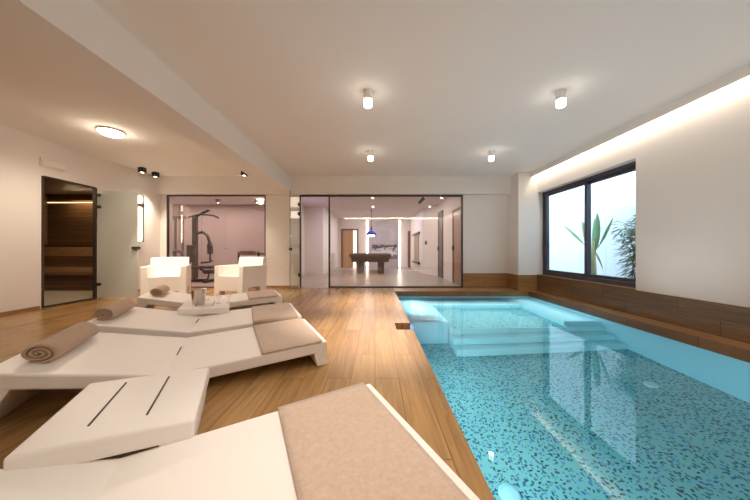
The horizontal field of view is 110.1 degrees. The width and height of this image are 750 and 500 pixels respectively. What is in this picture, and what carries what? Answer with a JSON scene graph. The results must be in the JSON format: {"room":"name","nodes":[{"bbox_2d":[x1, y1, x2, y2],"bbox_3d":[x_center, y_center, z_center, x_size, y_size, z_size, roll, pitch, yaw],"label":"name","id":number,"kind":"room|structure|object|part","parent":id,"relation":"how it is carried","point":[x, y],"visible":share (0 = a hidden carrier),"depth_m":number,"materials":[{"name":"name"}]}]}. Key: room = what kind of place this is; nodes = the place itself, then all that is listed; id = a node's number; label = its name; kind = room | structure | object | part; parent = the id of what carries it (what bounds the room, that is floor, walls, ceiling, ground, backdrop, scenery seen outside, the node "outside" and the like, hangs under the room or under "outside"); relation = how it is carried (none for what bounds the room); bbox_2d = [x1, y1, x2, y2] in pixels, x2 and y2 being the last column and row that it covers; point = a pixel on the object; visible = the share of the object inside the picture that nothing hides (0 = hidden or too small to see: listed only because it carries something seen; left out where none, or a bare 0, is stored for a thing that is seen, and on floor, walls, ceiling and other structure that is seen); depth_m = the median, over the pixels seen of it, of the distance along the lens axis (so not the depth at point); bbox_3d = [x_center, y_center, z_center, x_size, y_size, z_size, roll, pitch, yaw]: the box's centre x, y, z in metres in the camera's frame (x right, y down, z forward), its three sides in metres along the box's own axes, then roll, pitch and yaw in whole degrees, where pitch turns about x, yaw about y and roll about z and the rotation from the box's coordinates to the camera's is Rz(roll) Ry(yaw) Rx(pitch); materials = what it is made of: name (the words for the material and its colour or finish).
{"room":"spa","nodes":[
{"label":"spa","id":0,"kind":"room"},
{"bbox_2d":[44,194,46,243],"bbox_3d":[-8.900,-0.250,5.140,0.100,2.500,3.880,0,0,0],"label":"wall","id":1,"kind":"structure","parent":0,"point":[45,195],"depth_m":7.04,"materials":[{"name":"brown wood"}]},
{"bbox_2d":[44,178,92,193],"bbox_3d":[-7.300,-1.550,5.190,3.100,0.100,3.780,0,0,0],"label":"ceiling","id":2,"kind":"structure","parent":0,"point":[50,186],"depth_m":6.39,"materials":[{"name":"brown wood"}]},
{"bbox_2d":[47,194,92,243],"bbox_3d":[-7.350,-0.250,7.130,3.200,2.500,0.100,0,0,0],"label":"wall","id":3,"kind":"structure","parent":0,"point":[67,223],"depth_m":7.08,"materials":[{"name":"brown wood"}]},
{"bbox_2d":[47,202,92,202],"bbox_3d":[-7.300,-1.280,7.070,3.060,0.020,0.020,0,0,0],"label":"light strip","id":4,"kind":"object","parent":3,"relation":"attached to","point":[47,202],"visible":0.36,"depth_m":7.06,"materials":[{"name":"white plastic"}]},
{"bbox_2d":[0,124,159,311],"bbox_3d":[-5.725,-0.390,2.700,0.050,3.060,9.000,0,0,0],"label":"wall","id":5,"kind":"structure","parent":0,"point":[21,172],"depth_m":4.36,"materials":[{"name":"white paint"}]},
{"bbox_2d":[0,306,39,315],"bbox_3d":[-5.693,0.975,1.323,0.014,0.050,6.245,0,0,0],"label":"baseboard","id":6,"kind":"structure","parent":5,"relation":"attached to","point":[36,307],"depth_m":4.19,"materials":[{"name":"brown wood"}]},
{"bbox_2d":[40,157,64,171],"bbox_3d":[-5.670,-1.505,4.620,0.060,0.150,0.340,0,0,0],"label":"emergency light","id":7,"kind":"object","parent":5,"relation":"attached to","point":[44,162],"visible":1,"depth_m":4.58,"materials":[{"name":"white plastic"}]},
{"bbox_2d":[41,176,140,308],"bbox_3d":[-5.296,-0.140,4.945,0.912,2.280,0.940,0,0,0],"label":"door","id":8,"kind":"structure","parent":5,"relation":"in","point":[118,247],"depth_m":5.36,"materials":[{"name":"clear glass"}]},
{"bbox_3d":[-5.720,-0.140,4.920,0.064,2.280,0.890,0,0,0],"label":"frame","id":9,"kind":"part","parent":8,"relation":"part of","materials":[{"name":"brown metal"}]},
{"bbox_2d":[138,195,144,241],"bbox_3d":[-5.655,-0.760,6.320,0.090,1.120,0.120,0,0,0],"label":"wall sconce","id":10,"kind":"object","parent":5,"relation":"attached to","point":[141,205],"visible":0.84,"depth_m":6.31,"materials":[{"name":"white plastic"}]},
{"bbox_2d":[138,196,141,240],"bbox_3d":[-5.655,-0.760,6.308,0.030,1.080,0.065,0,0,0],"label":"diffuser","id":11,"kind":"object","parent":10,"relation":"attached to","point":[139,197],"depth_m":6.28,"materials":[{"name":"white plastic"}]},
{"bbox_2d":[172,205,210,276],"bbox_3d":[-5.475,-0.350,9.650,5.250,2.700,0.100,0,0,0],"label":"wall","id":12,"kind":"structure","parent":0,"point":[204,222],"depth_m":9.60,"materials":[{"name":"paint"}]},
{"bbox_2d":[211,205,264,276],"bbox_3d":[-4.475,-0.330,9.598,3.050,2.660,0.005,0,0,0],"label":"wall","id":13,"kind":"structure","parent":12,"relation":"attached to","point":[238,228],"depth_m":9.60,"materials":[{"name":"paint"}]},
{"bbox_2d":[172,197,264,204],"bbox_3d":[-5.525,-1.710,8.325,5.150,0.100,2.550,0,0,0],"label":"ceiling","id":14,"kind":"structure","parent":0,"point":[175,200],"depth_m":8.79,"materials":[{"name":"white paint"}]},
{"bbox_2d":[0,268,494,499],"bbox_3d":[-2.425,1.070,6.600,12.850,0.140,16.800,0,0,0],"label":"floor","id":15,"kind":"structure","parent":0,"point":[368,335],"depth_m":2.25,"materials":[{"name":"brown wood"}]},
{"bbox_2d":[44,244,92,289],"bbox_3d":[-7.300,0.425,6.806,3.092,1.150,0.540,0,0,0],"label":"bench","id":16,"kind":"object","parent":15,"relation":"on","point":[66,266],"visible":0.27,"depth_m":6.73,"materials":[{"name":"brown wood"}]},
{"bbox_2d":[3,368,208,469],"bbox_3d":[-1.183,0.864,1.299,0.560,0.272,0.587,0,0,-27],"label":"side table","id":17,"kind":"object","parent":15,"relation":"on","point":[105,419],"visible":0.82,"depth_m":1.14,"materials":[{"name":"white plastic"}]},
{"bbox_3d":[-0.993,0.910,1.394,0.122,0.180,0.581,0,0,-27],"label":"leg","id":18,"kind":"part","parent":17,"relation":"part of","materials":[{"name":"white plastic"}]},
{"bbox_2d":[0,319,327,418],"bbox_3d":[-1.507,0.829,2.195,2.023,0.343,0.863,0,0,-28],"label":"sun lounger","id":19,"kind":"object","parent":15,"relation":"on","point":[103,357],"visible":0.62,"depth_m":1.92,"materials":[{"name":"white plastic"}]},
{"bbox_3d":[-2.301,0.871,1.772,0.224,0.258,0.857,0,0,-28],"label":"leg","id":20,"kind":"part","parent":19,"relation":"part of","materials":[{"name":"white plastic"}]},
{"bbox_2d":[21,322,98,363],"bbox_3d":[-2.173,0.632,1.845,0.159,0.122,0.570,0,0,-28],"label":"rolled towel","id":21,"kind":"object","parent":19,"relation":"on","point":[52,347],"visible":1,"depth_m":1.69,"materials":[{"name":"beige fabric"}]},
{"bbox_2d":[253,318,322,354],"bbox_3d":[-0.879,0.793,2.529,0.503,0.041,0.871,0,0,-28],"label":"folded towel","id":22,"kind":"object","parent":19,"relation":"on","point":[271,337],"visible":1,"depth_m":2.41,"materials":[{"name":"beige fabric"}]},
{"bbox_3d":[-0.667,0.941,2.642,0.121,0.118,0.857,0,0,-28],"label":"leg","id":23,"kind":"part","parent":19,"relation":"part of","materials":[{"name":"white plastic"}]},
{"bbox_2d":[140,257,190,295],"bbox_3d":[-4.466,0.580,5.648,0.750,0.840,0.764,0,0,-29],"label":"armchair","id":24,"kind":"object","parent":15,"relation":"on","point":[173,272],"visible":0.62,"depth_m":5.50,"materials":[{"name":"white fabric"}]},
{"bbox_3d":[-4.722,0.667,5.492,0.149,0.665,0.739,0,0,-29],"label":"armrest","id":25,"kind":"part","parent":24,"relation":"part of","materials":[{"name":"white fabric"}]},
{"bbox_3d":[-4.426,0.700,5.577,0.550,0.318,0.578,0,0,-29],"label":"seat","id":26,"kind":"part","parent":24,"relation":"part of","materials":[{"name":"white fabric"}]},
{"bbox_3d":[-4.590,0.480,5.872,0.690,0.640,0.251,0,0,-29],"label":"backrest","id":27,"kind":"part","parent":24,"relation":"part of","materials":[{"name":"white fabric"}]},
{"bbox_3d":[-4.197,0.667,5.783,0.149,0.665,0.739,0,0,-29],"label":"armrest","id":28,"kind":"part","parent":24,"relation":"part of","materials":[{"name":"white fabric"}]},
{"bbox_2d":[87,303,301,337],"bbox_3d":[-1.983,0.829,3.119,2.023,0.343,0.863,0,0,-26],"label":"sun lounger","id":29,"kind":"object","parent":15,"relation":"on","point":[137,320],"visible":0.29,"depth_m":2.83,"materials":[{"name":"white plastic"}]},
{"bbox_2d":[92,299,135,319],"bbox_3d":[-2.721,0.616,2.756,0.159,0.122,0.560,0,0,-26],"label":"rolled towel","id":30,"kind":"object","parent":29,"relation":"on","point":[107,312],"visible":1,"depth_m":2.60,"materials":[{"name":"beige fabric"}]},
{"bbox_2d":[252,302,297,324],"bbox_3d":[-1.336,0.818,3.427,0.493,0.091,0.884,0,0,-26],"label":"folded towel","id":31,"kind":"object","parent":29,"relation":"on","point":[263,314],"visible":1,"depth_m":3.24,"materials":[{"name":"beige fabric"}]},
{"bbox_2d":[172,208,218,282],"bbox_3d":[-5.595,-0.151,8.250,1.650,2.302,0.800,0,0,0],"label":"multi gym","id":32,"kind":"object","parent":15,"relation":"on","point":[191,250],"visible":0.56,"depth_m":8.19,"materials":[{"name":"black metal"}]},
{"bbox_3d":[-5.685,-0.050,8.250,1.170,2.100,0.800,0,0,0],"label":"frame","id":33,"kind":"part","parent":32,"relation":"part of","materials":[{"name":"black metal"}]},
{"bbox_3d":[-5.332,-0.087,8.173,0.656,1.034,0.155,0,0,4],"label":"press arm","id":34,"kind":"part","parent":32,"relation":"part of"},
{"bbox_2d":[177,300,229,314],"bbox_3d":[-2.314,0.864,3.595,0.560,0.272,0.587,0,0,-28],"label":"side table","id":35,"kind":"object","parent":15,"relation":"on","point":[210,306],"visible":0.63,"depth_m":3.40,"materials":[{"name":"white plastic"}]},
{"bbox_2d":[189,288,208,304],"bbox_3d":[-2.385,0.633,3.545,0.229,0.212,0.190,0,0,0],"label":"ice bucket","id":36,"kind":"object","parent":35,"relation":"on","point":[198,295],"visible":1,"depth_m":3.48,"materials":[{"name":"metal"}]},
{"bbox_2d":[136,289,281,308],"bbox_3d":[-2.700,0.829,4.442,2.023,0.343,0.863,0,0,-28],"label":"sun lounger","id":37,"kind":"object","parent":15,"relation":"on","point":[168,299],"visible":0.54,"depth_m":4.22,"materials":[{"name":"white plastic"}]},
{"bbox_3d":[-3.494,0.871,4.019,0.224,0.258,0.857,0,0,-28],"label":"leg","id":38,"kind":"part","parent":37,"relation":"part of","materials":[{"name":"white plastic"}]},
{"bbox_2d":[150,285,169,295],"bbox_3d":[-3.378,0.633,4.125,0.159,0.122,0.500,0,0,-28],"label":"rolled towel","id":39,"kind":"object","parent":37,"relation":"on","point":[160,290],"visible":1,"depth_m":3.94,"materials":[{"name":"beige fabric"}]},
{"bbox_2d":[247,289,278,299],"bbox_3d":[-2.063,0.793,4.781,0.473,0.040,0.871,0,0,-28],"label":"folded towel","id":40,"kind":"object","parent":37,"relation":"on","point":[258,294],"visible":1,"depth_m":4.64,"materials":[{"name":"beige fabric"}]},
{"bbox_2d":[0,384,479,499],"bbox_3d":[-0.736,0.829,0.735,2.023,0.343,0.863,0,0,-27],"label":"sun lounger","id":41,"kind":"object","parent":15,"relation":"on","point":[248,459],"visible":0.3,"depth_m":0.96,"materials":[{"name":"white plastic"}]},
{"bbox_2d":[278,382,469,499],"bbox_3d":[-0.089,0.793,1.060,0.478,0.040,0.871,0,0,-27],"label":"folded towel","id":42,"kind":"object","parent":41,"relation":"on","point":[343,443],"visible":1,"depth_m":1.01,"materials":[{"name":"beige fabric"}]},
{"bbox_2d":[214,257,266,295],"bbox_3d":[-2.941,0.580,5.791,0.750,0.840,0.764,0,0,17],"label":"armchair","id":43,"kind":"object","parent":15,"relation":"on","point":[249,272],"visible":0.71,"depth_m":5.58,"materials":[{"name":"white fabric"}]},
{"bbox_3d":[-3.232,0.667,5.867,0.149,0.665,0.739,0,0,17],"label":"armrest","id":44,"kind":"part","parent":43,"relation":"part of","materials":[{"name":"white fabric"}]},
{"bbox_3d":[-2.964,0.700,5.713,0.550,0.318,0.578,0,0,17],"label":"seat","id":45,"kind":"part","parent":43,"relation":"part of","materials":[{"name":"white fabric"}]},
{"bbox_3d":[-2.657,0.667,5.691,0.149,0.665,0.739,0,0,17],"label":"armrest","id":46,"kind":"part","parent":43,"relation":"part of","materials":[{"name":"white fabric"}]},
{"bbox_3d":[-2.866,0.480,6.036,0.690,0.640,0.251,0,0,17],"label":"backrest","id":47,"kind":"part","parent":43,"relation":"part of","materials":[{"name":"white fabric"}]},
{"bbox_2d":[238,250,264,261],"bbox_3d":[-3.900,0.501,8.642,0.798,0.998,1.312,0,0,0],"label":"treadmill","id":48,"kind":"object","parent":15,"relation":"on","point":[243,252],"visible":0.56,"depth_m":8.03,"materials":[{"name":"black plastic"}]},
{"bbox_2d":[349,253,390,273],"bbox_3d":[-0.200,0.577,11.950,1.720,0.846,2.500,0,0,0],"label":"pool table","id":49,"kind":"object","parent":15,"relation":"on","point":[360,259],"visible":1,"depth_m":10.81,"materials":[{"name":"brown wood"}]},
{"bbox_3d":[-0.650,0.745,11.130,0.279,0.510,0.279,0,0,0],"label":"leg","id":50,"kind":"part","parent":49,"relation":"part of","materials":[{"name":"brown wood"}]},
{"bbox_3d":[-0.200,0.230,11.950,1.720,0.140,2.500,0,0,0],"label":"rail","id":51,"kind":"part","parent":49,"relation":"part of","materials":[{"name":"brown wood"}]},
{"bbox_3d":[0.250,0.745,11.130,0.279,0.510,0.279,0,0,0],"label":"leg","id":52,"kind":"part","parent":49,"relation":"part of","materials":[{"name":"brown wood"}]},
{"bbox_2d":[302,206,304,274],"bbox_3d":[-2.900,-0.375,8.875,0.100,2.750,3.450,0,0,0],"label":"wall","id":53,"kind":"structure","parent":0,"point":[303,207],"depth_m":10.44,"materials":[{"name":"white paint"}]},
{"bbox_2d":[305,207,337,274],"bbox_3d":[-2.475,-0.370,12.750,0.750,2.740,4.300,0,0,0],"label":"wall","id":54,"kind":"structure","parent":0,"point":[316,218],"depth_m":10.60,"materials":[{"name":"white paint"}]},
{"bbox_2d":[332,252,337,270],"bbox_3d":[-2.030,0.565,13.299,0.130,0.870,1.267,0,0,0],"label":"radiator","id":55,"kind":"object","parent":54,"relation":"attached to","point":[334,255],"visible":1,"depth_m":12.71,"materials":[{"name":"white metal"}]},
{"bbox_2d":[156,176,509,194],"bbox_3d":[-1.085,-1.692,7.015,9.230,0.455,0.370,0,0,0],"label":"wall","id":56,"kind":"structure","parent":0,"point":[165,185],"depth_m":6.83,"materials":[{"name":"white paint"}]},
{"bbox_2d":[160,195,507,287],"bbox_3d":[-1.050,-0.165,7.050,9.300,2.610,0.200,0,0,0],"label":"wall","id":57,"kind":"structure","parent":0,"point":[485,217],"depth_m":6.95,"materials":[{"name":"white paint"}]},
{"bbox_2d":[167,195,265,287],"bbox_3d":[-4.215,-0.230,6.980,2.630,2.460,0.060,0,0,0],"label":"window","id":58,"kind":"structure","parent":57,"relation":"in","point":[168,196],"depth_m":6.95,"materials":[{"name":"brown metal"}]},
{"bbox_2d":[266,286,298,287],"bbox_3d":[-3.853,0.973,6.943,3.666,0.055,0.014,0,0,0],"label":"baseboard","id":59,"kind":"structure","parent":57,"relation":"attached to","point":[266,286],"depth_m":6.94,"materials":[{"name":"brown wood"}]},
{"bbox_2d":[289,195,327,287],"bbox_3d":[-1.630,-0.230,6.573,0.790,2.460,0.874,0,0,0],"label":"door","id":60,"kind":"structure","parent":57,"relation":"in","point":[301,196],"depth_m":6.95,"materials":[{"name":"brown metal"}]},
{"bbox_2d":[328,195,462,287],"bbox_3d":[0.550,-0.230,6.980,3.570,2.460,0.060,0,0,0],"label":"window","id":61,"kind":"structure","parent":57,"relation":"in","point":[329,196],"depth_m":6.95,"materials":[{"name":"brown metal"}]},
{"bbox_2d":[393,288,528,295],"bbox_3d":[2.105,1.070,6.655,3.250,0.140,0.590,0,0,0],"label":"trim","id":62,"kind":"structure","parent":57,"relation":"attached to","point":[399,291],"depth_m":6.36,"materials":[{"name":"brown wood"}]},
{"bbox_2d":[463,273,507,287],"bbox_3d":[2.933,0.807,6.943,1.195,0.385,0.014,0,0,0],"label":"trim","id":63,"kind":"structure","parent":57,"relation":"attached to","point":[470,280],"depth_m":6.94,"materials":[{"name":"brown wood"}]},
{"bbox_2d":[302,197,446,218],"bbox_3d":[0.125,-1.790,11.025,6.150,0.100,7.950,0,0,0],"label":"ceiling","id":64,"kind":"structure","parent":0,"point":[340,207],"depth_m":10.24,"materials":[{"name":"beige paint"}]},
{"bbox_2d":[366,210,375,236],"bbox_3d":[-0.160,-1.160,11.500,0.450,1.160,0.450,0,0,0],"label":"pendant lamp","id":65,"kind":"object","parent":64,"relation":"hanging from","point":[371,233],"visible":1,"depth_m":11.40,"materials":[{"name":"blue glass"}]},
{"bbox_3d":[-0.160,-0.765,11.500,0.450,0.230,0.450,0,0,0],"label":"lamp shade","id":66,"kind":"part","parent":65,"relation":"part of","materials":[{"name":"blue glass"}]},
{"bbox_2d":[338,219,410,267],"bbox_3d":[0.125,-0.370,14.950,6.150,2.740,0.100,0,0,0],"label":"wall","id":67,"kind":"structure","parent":0,"point":[360,224],"depth_m":14.90,"materials":[{"name":"white paint"}]},
{"bbox_2d":[341,229,357,267],"bbox_3d":[-1.430,-0.100,14.870,0.980,2.200,0.060,0,0,0],"label":"door","id":68,"kind":"structure","parent":67,"relation":"in","point":[349,237],"depth_m":14.88,"materials":[{"name":"brown wood"}]},
{"bbox_2d":[367,220,367,266],"bbox_3d":[-0.440,-0.360,14.884,0.060,2.640,0.028,0,0,0],"label":"light strip","id":69,"kind":"object","parent":67,"relation":"attached to","point":[367,220],"visible":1,"depth_m":14.87,"materials":[{"name":"white plastic"}]},
{"bbox_2d":[369,221,398,267],"bbox_3d":[0.500,-0.310,14.860,1.660,2.620,0.080,0,0,0],"label":"trim","id":70,"kind":"structure","parent":67,"relation":"attached to","point":[387,232],"depth_m":14.82,"materials":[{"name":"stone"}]},
{"bbox_2d":[372,244,396,258],"bbox_3d":[0.530,0.090,14.805,1.400,0.820,0.030,0,0,0],"label":"painting","id":71,"kind":"object","parent":67,"relation":"attached to","point":[391,249],"visible":0.79,"depth_m":14.79},
{"bbox_2d":[399,220,399,266],"bbox_3d":[1.400,-0.360,14.884,0.060,2.640,0.028,0,0,0],"label":"light strip","id":72,"kind":"object","parent":67,"relation":"attached to","point":[399,220],"visible":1,"depth_m":14.87,"materials":[{"name":"white plastic"}]},
{"bbox_2d":[408,231,409,267],"bbox_3d":[1.930,-0.040,14.880,0.140,2.080,0.040,0,0,0],"label":"trim","id":73,"kind":"structure","parent":67,"relation":"attached to","point":[408,231],"depth_m":14.86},
{"bbox_2d":[0,0,749,175],"bbox_3d":[-0.775,-1.995,2.600,10.150,0.150,9.200,0,0,0],"label":"ceiling","id":74,"kind":"structure","parent":0,"point":[452,83],"depth_m":2.88,"materials":[{"name":"white paint"}]},
{"bbox_2d":[96,126,124,137],"bbox_3d":[-4.250,-1.877,4.220,0.330,0.085,0.330,0,0,0],"label":"ceiling lamp","id":75,"kind":"object","parent":74,"relation":"attached to","point":[107,131],"visible":1,"depth_m":4.15,"materials":[{"name":"white plastic"}]},
{"bbox_2d":[138,167,146,172],"bbox_3d":[-5.420,-1.862,6.100,0.110,0.116,0.110,0,0,0],"label":"light","id":76,"kind":"object","parent":74,"relation":"attached to","point":[140,169],"visible":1,"depth_m":6.05,"materials":[{"name":"black metal"}]},
{"bbox_2d":[0,0,291,191],"bbox_3d":[-2.370,-1.720,2.515,0.400,0.400,8.630,0,0,0],"label":"beam","id":77,"kind":"structure","parent":74,"relation":"attached to","point":[79,35],"depth_m":2.38,"materials":[{"name":"white paint"}]},
{"bbox_2d":[151,172,158,176],"bbox_3d":[-5.420,-1.862,6.470,0.110,0.116,0.110,0,0,0],"label":"light","id":78,"kind":"object","parent":74,"relation":"attached to","point":[153,174],"visible":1,"depth_m":6.42,"materials":[{"name":"black metal"}]},
{"bbox_2d":[364,89,371,108],"bbox_3d":[-0.085,-1.827,3.170,0.104,0.185,0.104,0,0,0],"label":"ceiling light","id":79,"kind":"object","parent":74,"relation":"attached to","point":[367,92],"visible":1,"depth_m":3.13,"materials":[{"name":"white plastic"}]},
{"bbox_2d":[364,98,371,108],"bbox_3d":[-0.085,-1.774,3.170,0.100,0.079,0.100,0,0,0],"label":"diffuser","id":80,"kind":"object","parent":79,"relation":"attached to","point":[367,101],"depth_m":3.13,"materials":[{"name":"white plastic"}]},
{"bbox_2d":[368,150,372,160],"bbox_3d":[-0.085,-1.827,5.090,0.104,0.185,0.104,0,0,0],"label":"ceiling light","id":81,"kind":"object","parent":74,"relation":"attached to","point":[370,152],"visible":1,"depth_m":5.04,"materials":[{"name":"white plastic"}]},
{"bbox_2d":[488,150,493,160],"bbox_3d":[2.260,-1.827,5.090,0.104,0.185,0.104,0,0,0],"label":"ceiling light","id":82,"kind":"object","parent":74,"relation":"attached to","point":[491,152],"visible":1,"depth_m":5.05,"materials":[{"name":"white plastic"}]},
{"bbox_2d":[556,89,565,108],"bbox_3d":[2.250,-1.827,3.170,0.104,0.185,0.104,0,0,0],"label":"ceiling light","id":83,"kind":"object","parent":74,"relation":"attached to","point":[560,94],"visible":1,"depth_m":3.13,"materials":[{"name":"white plastic"}]},
{"bbox_2d":[556,98,565,108],"bbox_3d":[2.250,-1.774,3.170,0.100,0.079,0.100,0,0,0],"label":"diffuser","id":84,"kind":"object","parent":83,"relation":"attached to","point":[560,102],"depth_m":3.14,"materials":[{"name":"white plastic"}]},
{"bbox_2d":[411,197,460,281],"bbox_3d":[2.290,-0.370,11.025,0.520,2.740,7.750,0,0,0],"label":"wall","id":85,"kind":"structure","parent":0,"point":[425,222],"depth_m":10.34,"materials":[{"name":"white paint"}]},
{"bbox_2d":[412,232,419,263],"bbox_3d":[1.985,-0.090,12.750,0.090,1.480,1.900,0,0,0],"label":"wall rack","id":86,"kind":"object","parent":85,"relation":"attached to","point":[416,235],"visible":1,"depth_m":12.63,"materials":[{"name":"beige wood"}]},
{"bbox_3d":[2.015,-0.090,12.750,0.030,1.280,1.300,0,0,0],"label":"panel","id":87,"kind":"part","parent":86,"relation":"part of","materials":[{"name":"beige wood"}]},
{"bbox_2d":[437,210,442,277],"bbox_3d":[2.355,-0.200,9.525,0.090,2.400,0.650,0,0,0],"label":"door","id":88,"kind":"structure","parent":85,"relation":"in","point":[440,214],"depth_m":9.50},
{"bbox_2d":[452,207,460,285],"bbox_3d":[2.355,-0.100,7.600,0.090,2.200,0.800,0,0,0],"label":"door","id":89,"kind":"structure","parent":85,"relation":"in","point":[456,214],"depth_m":7.63,"materials":[{"name":"brown wood"}]},
{"bbox_2d":[508,172,536,274],"bbox_3d":[3.765,-0.460,6.825,0.470,2.920,0.750,0,0,0],"label":"column","id":90,"kind":"structure","parent":0,"point":[522,198],"depth_m":6.45,"materials":[{"name":"white paint"}]},
{"bbox_2d":[508,273,536,290],"bbox_3d":[3.753,0.807,6.687,0.470,0.385,0.498,0,0,0],"label":"trim","id":91,"kind":"structure","parent":90,"relation":"attached to","point":[516,282],"depth_m":6.44,"materials":[{"name":"brown wood"}]},
{"bbox_2d":[537,75,749,307],"bbox_3d":[4.150,-0.390,2.700,0.300,3.060,9.000,0,0,0],"label":"wall","id":92,"kind":"structure","parent":0,"point":[692,160],"depth_m":3.35,"materials":[{"name":"white paint"}]},
{"bbox_2d":[537,274,635,289],"bbox_3d":[4.139,0.612,5.235,0.302,0.017,2.428,0,0,0],"label":"windowsill","id":93,"kind":"structure","parent":92,"relation":"attached to","point":[616,286],"depth_m":4.86,"materials":[{"name":"brown wood"}]},
{"bbox_2d":[543,161,635,287],"bbox_3d":[4.175,-0.398,5.235,0.150,2.025,2.430,0,0,0],"label":"window","id":94,"kind":"structure","parent":92,"relation":"in","point":[630,167],"depth_m":5.14,"materials":[{"name":"metal"}]},
{"bbox_3d":[4.162,-0.410,5.755,0.045,1.880,1.270,0,0,0],"label":"sash","id":95,"kind":"part","parent":94,"relation":"part of","materials":[{"name":"metal"}]},
{"bbox_3d":[4.218,-0.410,4.635,0.045,1.880,1.130,0,0,0],"label":"sash","id":96,"kind":"part","parent":94,"relation":"part of","materials":[{"name":"metal"}]},
{"bbox_2d":[529,291,749,361],"bbox_3d":[3.865,1.070,3.025,0.270,0.140,7.850,0,0,0],"label":"trim","id":97,"kind":"structure","parent":92,"relation":"attached to","point":[725,346],"depth_m":3.44,"materials":[{"name":"brown wood"}]},
{"bbox_2d":[531,63,749,176],"bbox_3d":[3.853,-1.860,2.325,0.017,0.120,8.250,0,0,0],"label":"trim","id":98,"kind":"structure","parent":92,"relation":"attached to","point":[742,72],"depth_m":3.50,"materials":[{"name":"white paint"}]},
{"bbox_2d":[537,275,749,343],"bbox_3d":[3.994,0.807,2.320,0.012,0.385,8.240,0,0,0],"label":"trim","id":99,"kind":"structure","parent":92,"relation":"attached to","point":[728,321],"depth_m":3.62,"materials":[{"name":"brown wood"}]},
{"bbox_3d":[2.005,1.780,2.730,3.650,1.280,7.460,0,0,0],"label":"wall","id":100,"kind":"structure","parent":0,"visible":0},
{"bbox_2d":[397,296,749,499],"bbox_3d":[2.000,1.120,2.730,3.460,0.001,7.260,0,0,0],"label":"pool water","id":101,"kind":"object","parent":100,"relation":"in","point":[549,401],"visible":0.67,"depth_m":1.95,"materials":[{"name":"blue liquid"}]},
{"label":"outside","id":102,"kind":"structure","parent":0,"visible":0},
{"bbox_3d":[5.025,0.875,5.500,1.450,0.250,8.000,0,0,0],"label":"courtyard","id":103,"kind":"object","parent":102,"visible":0},
{"bbox_2d":[563,213,612,274],"bbox_3d":[4.950,-0.049,6.175,0.124,1.603,1.470,0,0,0],"label":"banana plant","id":104,"kind":"object","parent":103,"relation":"on","point":[596,224],"visible":0.87,"depth_m":5.89,"materials":[{"name":"green plant"}]},
{"bbox_2d":[611,212,635,278],"bbox_3d":[4.955,0.006,4.892,0.783,1.488,1.108,0,0,15],"label":"shrub","id":105,"kind":"object","parent":103,"relation":"on","point":[632,231],"visible":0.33,"depth_m":4.97,"materials":[{"name":"green plant"}]},
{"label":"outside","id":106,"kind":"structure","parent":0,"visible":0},
{"bbox_2d":[550,171,635,277],"bbox_3d":[5.825,-1.600,5.500,0.150,5.200,8.000,0,0,0],"label":"wall","id":107,"kind":"structure","parent":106,"point":[615,197],"depth_m":6.74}
]}

